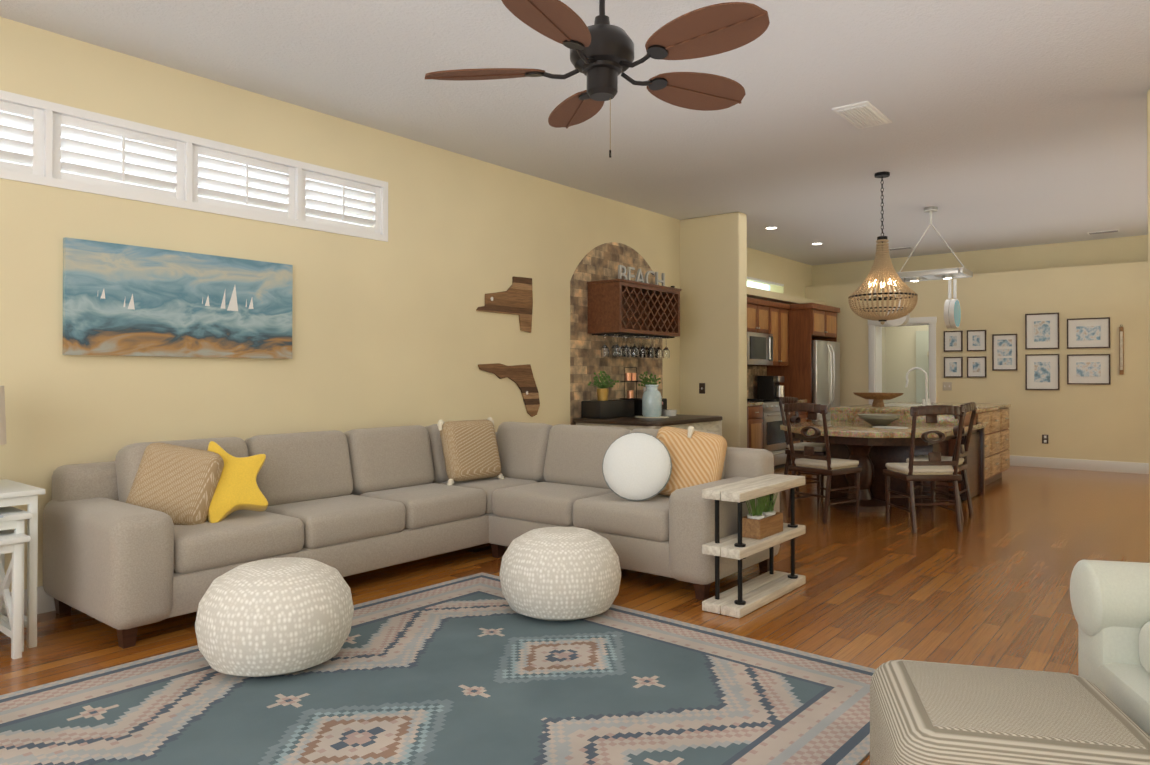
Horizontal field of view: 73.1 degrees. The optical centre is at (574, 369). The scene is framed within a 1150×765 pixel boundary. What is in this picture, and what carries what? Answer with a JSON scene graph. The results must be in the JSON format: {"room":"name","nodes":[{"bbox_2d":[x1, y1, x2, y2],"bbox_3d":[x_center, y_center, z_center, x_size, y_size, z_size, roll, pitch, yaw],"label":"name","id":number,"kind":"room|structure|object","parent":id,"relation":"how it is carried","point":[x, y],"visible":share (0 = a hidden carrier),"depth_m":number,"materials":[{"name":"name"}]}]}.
{"room":"living room","nodes":[
{"label":"living room","id":0,"kind":"room"},
{"bbox_2d":[0,17,679,591],"bbox_3d":[-2.160,-0.255,5.131,0.222,3.101,10.561,0,-1,39],"label":"wall","id":1,"kind":"structure","parent":0,"point":[396,329],"depth_m":5.35,"materials":[{"name":"yellow paint"}]},
{"bbox_2d":[62,237,292,358],"bbox_3d":[-2.334,-0.393,4.707,0.040,0.631,1.341,0,-1,39],"label":"painting","id":2,"kind":"object","parent":1,"relation":"attached to","point":[124,300],"visible":1,"depth_m":4.60,"materials":[{"name":"blue paint"}]},
{"bbox_2d":[476,276,532,332],"bbox_3d":[-0.612,-0.592,6.853,0.027,0.500,0.700,0,-1,39],"label":"sign","id":3,"kind":"object","parent":1,"relation":"attached to","point":[516,298],"visible":0.98,"depth_m":6.95,"materials":[{"name":"brown wood"}]},
{"bbox_2d":[478,363,539,416],"bbox_3d":[-0.574,0.186,6.894,0.026,0.485,0.780,0,-1,39],"label":"sign","id":4,"kind":"object","parent":1,"relation":"attached to","point":[521,377],"visible":1,"depth_m":7.02,"materials":[{"name":"brown wood"}]},
{"bbox_2d":[4,317,1148,615],"bbox_3d":[2.652,0.223,4.261,8.901,2.132,15.251,0,-1,39],"label":"baseboard","id":5,"kind":"structure","parent":1,"relation":"attached to","point":[46,603],"depth_m":10.82,"materials":[{"name":"white paint"}]},
{"bbox_2d":[570,242,662,424],"bbox_3d":[0.474,-0.112,8.215,0.016,2.460,1.650,0,-1,39],"label":"stone tile backsplash","id":6,"kind":"structure","parent":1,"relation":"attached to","point":[599,263],"depth_m":7.92,"materials":[{"name":"tile"}]},
{"bbox_2d":[587,265,681,357],"bbox_3d":[0.645,-0.597,8.081,0.405,0.938,1.181,0,-1,39],"label":"wine rack","id":7,"kind":"object","parent":6,"relation":"attached to","point":[626,307],"visible":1,"depth_m":7.90,"materials":[{"name":"brown wood"}]},
{"bbox_2d":[0,465,1149,764],"bbox_3d":[2.552,1.341,4.686,9.601,0.102,15.801,0,-1,39],"label":"floor","id":8,"kind":"structure","parent":0,"point":[988,585],"depth_m":4.64,"materials":[{"name":"brown wood"}]},
{"bbox_2d":[0,385,44,658],"bbox_3d":[-2.829,0.678,3.505,0.671,1.211,0.621,0,-1,39],"label":"tables","id":9,"kind":"object","parent":8,"relation":"on","point":[14,621],"visible":1,"depth_m":3.54,"materials":[{"name":"white paint"}]},
{"bbox_2d":[0,385,6,444],"bbox_3d":[-2.791,0.312,3.516,0.350,0.479,0.350,0,-1,39],"label":"table lamp","id":10,"kind":"object","parent":9,"relation":"on","point":[3,441],"depth_m":3.56,"materials":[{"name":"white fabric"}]},
{"bbox_2d":[43,417,779,648],"bbox_3d":[-0.742,0.821,4.548,2.671,0.939,3.326,0,-1,39],"label":"sofa","id":11,"kind":"object","parent":8,"relation":"on","point":[136,536],"visible":0.96,"depth_m":4.59,"materials":[{"name":"grey fabric"}]},
{"bbox_2d":[0,572,875,764],"bbox_3d":[-0.745,1.271,2.668,2.720,0.010,3.600,0,-1,41],"label":"rug","id":12,"kind":"object","parent":8,"relation":"on","point":[475,669],"visible":0.79,"depth_m":2.97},
{"bbox_2d":[195,557,353,676],"bbox_3d":[-1.307,1.055,3.406,0.650,0.430,0.650,0,-1,39],"label":"pouf","id":13,"kind":"object","parent":12,"relation":"on","point":[273,617],"visible":1,"depth_m":3.17,"materials":[{"name":"white fabric"}]},
{"bbox_2d":[499,526,620,620],"bbox_3d":[-0.077,1.060,4.136,0.650,0.430,0.650,0,-1,39],"label":"pouf","id":14,"kind":"object","parent":12,"relation":"on","point":[560,573],"visible":1,"depth_m":3.89,"materials":[{"name":"white fabric"}]},
{"bbox_2d":[573,367,721,435],"bbox_3d":[0.773,0.643,7.776,0.951,1.344,1.340,0,-1,39],"label":"bar counter","id":15,"kind":"object","parent":8,"relation":"on","point":[648,410],"visible":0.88,"depth_m":7.66,"materials":[{"name":"brown wood"}]},
{"bbox_2d":[747,405,750,447],"bbox_3d":[1.693,0.891,9.628,0.624,0.876,0.812,0,-1,39],"label":"base cabinet","id":16,"kind":"object","parent":8,"relation":"on","point":[748,406],"depth_m":9.76,"materials":[{"name":"brown wood"}]},
{"bbox_2d":[702,474,805,617],"bbox_3d":[1.033,0.963,4.410,0.222,0.646,0.861,0,-1,39],"label":"shelf unit","id":17,"kind":"object","parent":8,"relation":"on","point":[762,526],"visible":1,"depth_m":4.29,"materials":[{"name":"white wood"}]},
{"bbox_2d":[742,492,782,539],"bbox_3d":[1.060,0.791,4.415,0.169,0.284,0.329,0,-1,39],"label":"planter","id":18,"kind":"object","parent":17,"relation":"on","point":[764,523],"depth_m":4.33,"materials":[{"name":"brown wood"}]},
{"bbox_2d":[751,405,762,448],"bbox_3d":[2.075,0.895,10.102,0.624,0.876,0.406,0,-1,39],"label":"base cabinet","id":19,"kind":"object","parent":8,"relation":"on","point":[756,410],"depth_m":9.93,"materials":[{"name":"brown wood"}]},
{"bbox_2d":[747,397,798,404],"bbox_3d":[2.270,0.438,10.347,0.626,0.044,2.651,0,-1,39],"label":"countertop","id":20,"kind":"structure","parent":19,"relation":"on","point":[748,402],"depth_m":9.95,"materials":[{"name":"beige stone"}]},
{"bbox_2d":[755,373,782,400],"bbox_3d":[2.782,0.255,11.162,0.261,0.341,0.201,0,-1,39],"label":"coffee maker","id":21,"kind":"object","parent":20,"relation":"on","point":[768,386],"depth_m":11.07,"materials":[{"name":"black plastic"}]},
{"bbox_2d":[747,397,790,468],"bbox_3d":[2.458,0.881,10.558,0.648,0.911,0.773,0,-1,39],"label":"oven","id":22,"kind":"object","parent":8,"relation":"on","point":[774,439],"depth_m":10.33,"materials":[{"name":"silver metal"}]},
{"bbox_2d":[791,401,806,464],"bbox_3d":[2.898,0.903,11.124,0.624,0.876,0.648,0,-1,39],"label":"base cabinet","id":23,"kind":"object","parent":8,"relation":"on","point":[803,415],"depth_m":11.04,"materials":[{"name":"brown wood"}]},
{"bbox_2d":[767,337,834,442],"bbox_3d":[3.423,0.460,11.749,0.641,1.771,0.981,0,-1,39],"label":"tall cabinet","id":24,"kind":"object","parent":8,"relation":"on","point":[793,350],"depth_m":11.28,"materials":[{"name":"brown wood"}]},
{"bbox_2d":[779,397,829,494],"bbox_3d":[2.544,0.810,8.485,0.537,1.026,0.461,0,-1,39],"label":"chair","id":25,"kind":"object","parent":8,"relation":"on","point":[820,450],"visible":0.6,"depth_m":8.43,"materials":[{"name":"brown wood"}]},
{"bbox_2d":[784,403,861,523],"bbox_3d":[2.174,0.798,6.856,0.537,1.026,0.462,0,-1,-36],"label":"chair","id":26,"kind":"object","parent":8,"relation":"on","point":[808,461],"visible":0.98,"depth_m":6.75,"materials":[{"name":"brown wood"}]},
{"bbox_2d":[780,407,1009,511],"bbox_3d":[3.607,0.888,8.507,1.550,0.866,3.968,0,-1,39],"label":"kitchen island","id":27,"kind":"object","parent":8,"relation":"on","point":[873,438],"depth_m":7.70,"materials":[{"name":"brown wood"}]},
{"bbox_2d":[830,403,1010,414],"bbox_3d":[4.107,0.440,9.091,1.360,0.040,2.461,0,-1,39],"label":"island countertop","id":28,"kind":"structure","parent":27,"relation":"on","point":[874,406],"depth_m":8.85,"materials":[{"name":"beige stone"}]},
{"bbox_2d":[883,405,965,532],"bbox_3d":[2.889,0.795,6.422,0.461,1.026,0.537,0,0,-3],"label":"chair","id":29,"kind":"object","parent":8,"relation":"on","point":[933,469],"visible":1,"depth_m":6.26,"materials":[{"name":"brown wood"}]},
{"bbox_2d":[906,402,976,519],"bbox_3d":[3.320,0.799,7.025,0.537,1.026,0.462,0,-1,39],"label":"chair","id":30,"kind":"object","parent":8,"relation":"on","point":[962,464],"visible":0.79,"depth_m":7.00,"materials":[{"name":"brown wood"}]},
{"bbox_2d":[870,660,1149,764],"bbox_3d":[1.119,1.054,2.002,0.621,0.415,0.621,0,0,14],"label":"pouf","id":31,"kind":"object","parent":8,"relation":"on","point":[927,713],"visible":1,"depth_m":1.91,"materials":[{"name":"beige fabric"}]},
{"bbox_2d":[1070,560,1149,735],"bbox_3d":[1.882,0.794,1.678,0.969,0.911,1.530,0,0,14],"label":"armchair","id":32,"kind":"object","parent":8,"relation":"on","point":[1110,602],"visible":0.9,"depth_m":2.31,"materials":[{"name":"white fabric"}]},
{"bbox_2d":[0,0,1149,265],"bbox_3d":[2.552,-1.858,4.710,9.601,0.101,15.801,0,-1,39],"label":"ceiling","id":33,"kind":"structure","parent":0,"point":[1018,122],"depth_m":5.20,"materials":[{"name":"white paint"}]},
{"bbox_2d":[425,0,769,157],"bbox_3d":[0.146,-1.355,3.199,1.411,0.930,1.447,0,-1,39],"label":"ceiling fan","id":34,"kind":"object","parent":33,"relation":"hanging from","point":[601,53],"visible":1,"depth_m":3.13,"materials":[{"name":"wood"},{"name":"dark bronze"}]},
{"bbox_2d":[764,227,777,229],"bbox_3d":[2.446,-1.767,9.676,0.169,0.009,0.169,0,-1,33],"label":"recessed light","id":35,"kind":"object","parent":33,"relation":"in","point":[769,228],"depth_m":9.69,"materials":[{"name":"white paint"}]},
{"bbox_2d":[832,101,891,128],"bbox_3d":[2.035,-1.790,5.486,0.241,0.025,0.541,0,-1,39],"label":"ceiling vent","id":36,"kind":"object","parent":33,"relation":"in","point":[863,114],"depth_m":5.44,"materials":[{"name":"white paint"}]},
{"bbox_2d":[848,171,917,324],"bbox_3d":[2.797,-1.101,7.062,0.590,1.380,0.589,0,-1,39],"label":"chandelier","id":37,"kind":"object","parent":33,"relation":"hanging from","point":[885,273],"visible":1,"depth_m":6.97,"materials":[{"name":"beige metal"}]},
{"bbox_2d":[888,246,913,250],"bbox_3d":[4.692,-1.751,11.204,0.342,0.018,0.121,0,-1,39],"label":"ceiling vent","id":38,"kind":"object","parent":33,"relation":"in","point":[909,247],"depth_m":11.16,"materials":[{"name":"white paint"}]},
{"bbox_2d":[887,206,972,328],"bbox_3d":[3.861,-1.107,8.466,0.746,1.345,0.600,0,-1,39],"label":"pot rack","id":39,"kind":"object","parent":33,"relation":"hanging from","point":[952,313],"visible":0.83,"depth_m":8.33,"materials":[{"name":"silver metal"}]},
{"bbox_2d":[1087,229,1119,234],"bbox_3d":[6.757,-1.761,9.925,0.341,0.017,0.121,0,-1,39],"label":"ceiling vent","id":40,"kind":"object","parent":33,"relation":"in","point":[1108,231],"depth_m":9.90,"materials":[{"name":"white paint"}]},
{"bbox_2d":[680,212,746,447],"bbox_3d":[1.419,-0.225,9.156,1.241,3.101,0.201,0,-1,39],"label":"wall","id":41,"kind":"structure","parent":0,"point":[713,304],"depth_m":8.88,"materials":[{"name":"yellow paint"}]},
{"bbox_2d":[699,383,704,393],"bbox_3d":[1.468,0.214,8.974,0.076,0.121,0.019,0,-1,39],"label":"switch plate","id":42,"kind":"object","parent":41,"relation":"attached to","point":[701,385],"depth_m":8.97,"materials":[{"name":"brown metal"}]},
{"bbox_2d":[747,247,824,304],"bbox_3d":[2.705,-0.208,11.324,0.561,3.101,4.791,0,-1,39],"label":"wall","id":43,"kind":"structure","parent":0,"point":[794,277],"depth_m":11.85,"materials":[{"name":"yellow paint"}]},
{"bbox_2d":[747,329,766,364],"bbox_3d":[2.290,-0.284,10.550,0.409,0.431,0.538,0,-1,39],"label":"microwave","id":44,"kind":"object","parent":43,"relation":"attached to","point":[756,342],"depth_m":10.42,"materials":[{"name":"silver metal"}]},
{"bbox_2d":[747,297,770,332],"bbox_3d":[2.343,-0.733,10.663,0.354,0.461,0.781,0,-1,39],"label":"upper cabinet","id":45,"kind":"object","parent":43,"relation":"attached to","point":[758,310],"depth_m":10.59,"materials":[{"name":"brown wood"}]},
{"bbox_2d":[767,333,778,364],"bbox_3d":[2.546,-0.282,10.841,0.441,0.431,0.237,0,-1,39],"label":"upper cabinet","id":46,"kind":"object","parent":43,"relation":"attached to","point":[772,338],"depth_m":10.93,"materials":[{"name":"brown wood"}]},
{"bbox_2d":[759,301,790,368],"bbox_3d":[2.793,-0.510,11.219,0.354,0.902,0.648,0,-1,39],"label":"upper cabinet","id":47,"kind":"object","parent":43,"relation":"attached to","point":[780,312],"depth_m":11.20,"materials":[{"name":"brown wood"}]},
{"bbox_2d":[791,303,838,340],"bbox_3d":[3.453,-0.726,11.759,0.701,0.462,0.971,0,-1,39],"label":"upper cabinet","id":48,"kind":"object","parent":43,"relation":"attached to","point":[818,322],"depth_m":11.30,"materials":[{"name":"brown wood"}]},
{"bbox_2d":[882,325,928,402],"bbox_3d":[5.783,0.053,12.846,3.001,2.602,1.906,0,-1,39],"label":"wall","id":49,"kind":"structure","parent":0,"point":[898,353],"depth_m":13.86,"materials":[{"name":"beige paint"}]},
{"bbox_2d":[916,331,928,401],"bbox_3d":[6.291,0.337,13.347,0.821,2.041,0.123,0,-1,39],"label":"room door","id":50,"kind":"structure","parent":49,"relation":"in","point":[922,349],"depth_m":13.56,"materials":[{"name":"grey"}]},
{"bbox_2d":[805,235,1148,462],"bbox_3d":[7.328,-0.217,10.224,9.102,3.101,0.501,0,-1,39],"label":"wall","id":51,"kind":"structure","parent":0,"point":[1003,290],"depth_m":10.70,"materials":[{"name":"yellow paint"}]},
{"bbox_2d":[943,382,951,390],"bbox_3d":[5.461,0.242,11.394,0.122,0.122,0.019,0,-1,39],"label":"switch plate","id":52,"kind":"object","parent":51,"relation":"attached to","point":[947,385],"depth_m":11.39,"materials":[{"name":"beige plastic"}]},
{"bbox_2d":[944,331,962,351],"bbox_3d":[5.525,-0.418,11.343,0.252,0.301,0.026,0,-1,39],"label":"picture frame","id":53,"kind":"object","parent":51,"relation":"attached to","point":[953,341],"visible":0.98,"depth_m":11.34,"materials":[{"name":"brown"}]},
{"bbox_2d":[944,357,962,377],"bbox_3d":[5.525,-0.038,11.340,0.251,0.301,0.025,0,-1,39],"label":"picture frame","id":54,"kind":"object","parent":51,"relation":"attached to","point":[953,367],"visible":0.96,"depth_m":11.33,"materials":[{"name":"brown"}]},
{"bbox_2d":[967,330,985,350],"bbox_3d":[5.766,-0.420,11.148,0.251,0.301,0.026,0,-1,39],"label":"picture frame","id":55,"kind":"object","parent":51,"relation":"attached to","point":[976,340],"visible":0.96,"depth_m":11.14,"materials":[{"name":"brown"}]},
{"bbox_2d":[967,356,986,377],"bbox_3d":[5.766,-0.040,11.145,0.252,0.300,0.025,0,-1,39],"label":"picture frame","id":56,"kind":"object","parent":51,"relation":"attached to","point":[976,367],"visible":0.94,"depth_m":11.14,"materials":[{"name":"brown"}]},
{"bbox_2d":[992,334,1017,370],"bbox_3d":[6.047,-0.247,10.921,0.311,0.511,0.026,0,-1,39],"label":"picture frame","id":57,"kind":"object","parent":51,"relation":"attached to","point":[1004,352],"visible":0.98,"depth_m":10.92,"materials":[{"name":"brown"}]},
{"bbox_2d":[1025,313,1058,349],"bbox_3d":[6.401,-0.529,10.637,0.401,0.492,0.025,0,-1,39],"label":"picture frame","id":58,"kind":"object","parent":51,"relation":"attached to","point":[1041,330],"visible":0.98,"depth_m":10.63,"materials":[{"name":"brown"}]},
{"bbox_2d":[1025,354,1059,389],"bbox_3d":[6.401,0.031,10.633,0.401,0.491,0.025,0,-1,39],"label":"picture frame","id":59,"kind":"object","parent":51,"relation":"attached to","point":[1042,371],"visible":0.96,"depth_m":10.63,"materials":[{"name":"brown"}]},
{"bbox_2d":[1042,435,1047,443],"bbox_3d":[6.428,0.946,10.612,0.076,0.121,0.012,0,-1,39],"label":"outlet","id":60,"kind":"object","parent":51,"relation":"attached to","point":[1044,437],"depth_m":10.61,"materials":[{"name":"brown metal"}]},
{"bbox_2d":[1067,317,1109,348],"bbox_3d":[6.814,-0.486,10.304,0.482,0.401,0.025,0,-1,39],"label":"picture frame","id":61,"kind":"object","parent":51,"relation":"attached to","point":[1088,332],"visible":0.96,"depth_m":10.30,"materials":[{"name":"brown"}]},
{"bbox_2d":[1067,354,1110,384],"bbox_3d":[6.814,-0.006,10.301,0.481,0.401,0.025,0,-1,39],"label":"picture frame","id":62,"kind":"object","parent":51,"relation":"attached to","point":[1090,369],"visible":0.96,"depth_m":10.29,"materials":[{"name":"brown"}]},
{"bbox_2d":[1119,325,1123,374],"bbox_3d":[7.091,-0.263,10.074,0.046,0.650,0.029,0,-1,39],"label":"vertical sign","id":63,"kind":"object","parent":51,"relation":"attached to","point":[1121,350],"visible":1,"depth_m":10.06,"materials":[{"name":"brown wood"}]},
{"bbox_2d":[1147,89,1149,553],"bbox_3d":[5.333,-0.266,3.766,4.101,3.100,0.242,0,-1,39],"label":"wall","id":64,"kind":"structure","parent":0,"point":[1148,143],"depth_m":4.97,"materials":[{"name":"yellow paint"}]},
{"label":"outside","id":65,"kind":"structure","parent":0,"visible":0},
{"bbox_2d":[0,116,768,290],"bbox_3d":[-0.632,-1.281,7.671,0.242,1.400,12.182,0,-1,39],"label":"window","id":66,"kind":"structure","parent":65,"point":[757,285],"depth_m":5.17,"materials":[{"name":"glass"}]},
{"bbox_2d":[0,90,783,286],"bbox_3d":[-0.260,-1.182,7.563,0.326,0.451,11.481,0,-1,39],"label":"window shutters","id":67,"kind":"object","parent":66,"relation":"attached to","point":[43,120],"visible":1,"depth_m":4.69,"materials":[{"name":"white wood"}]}
]}

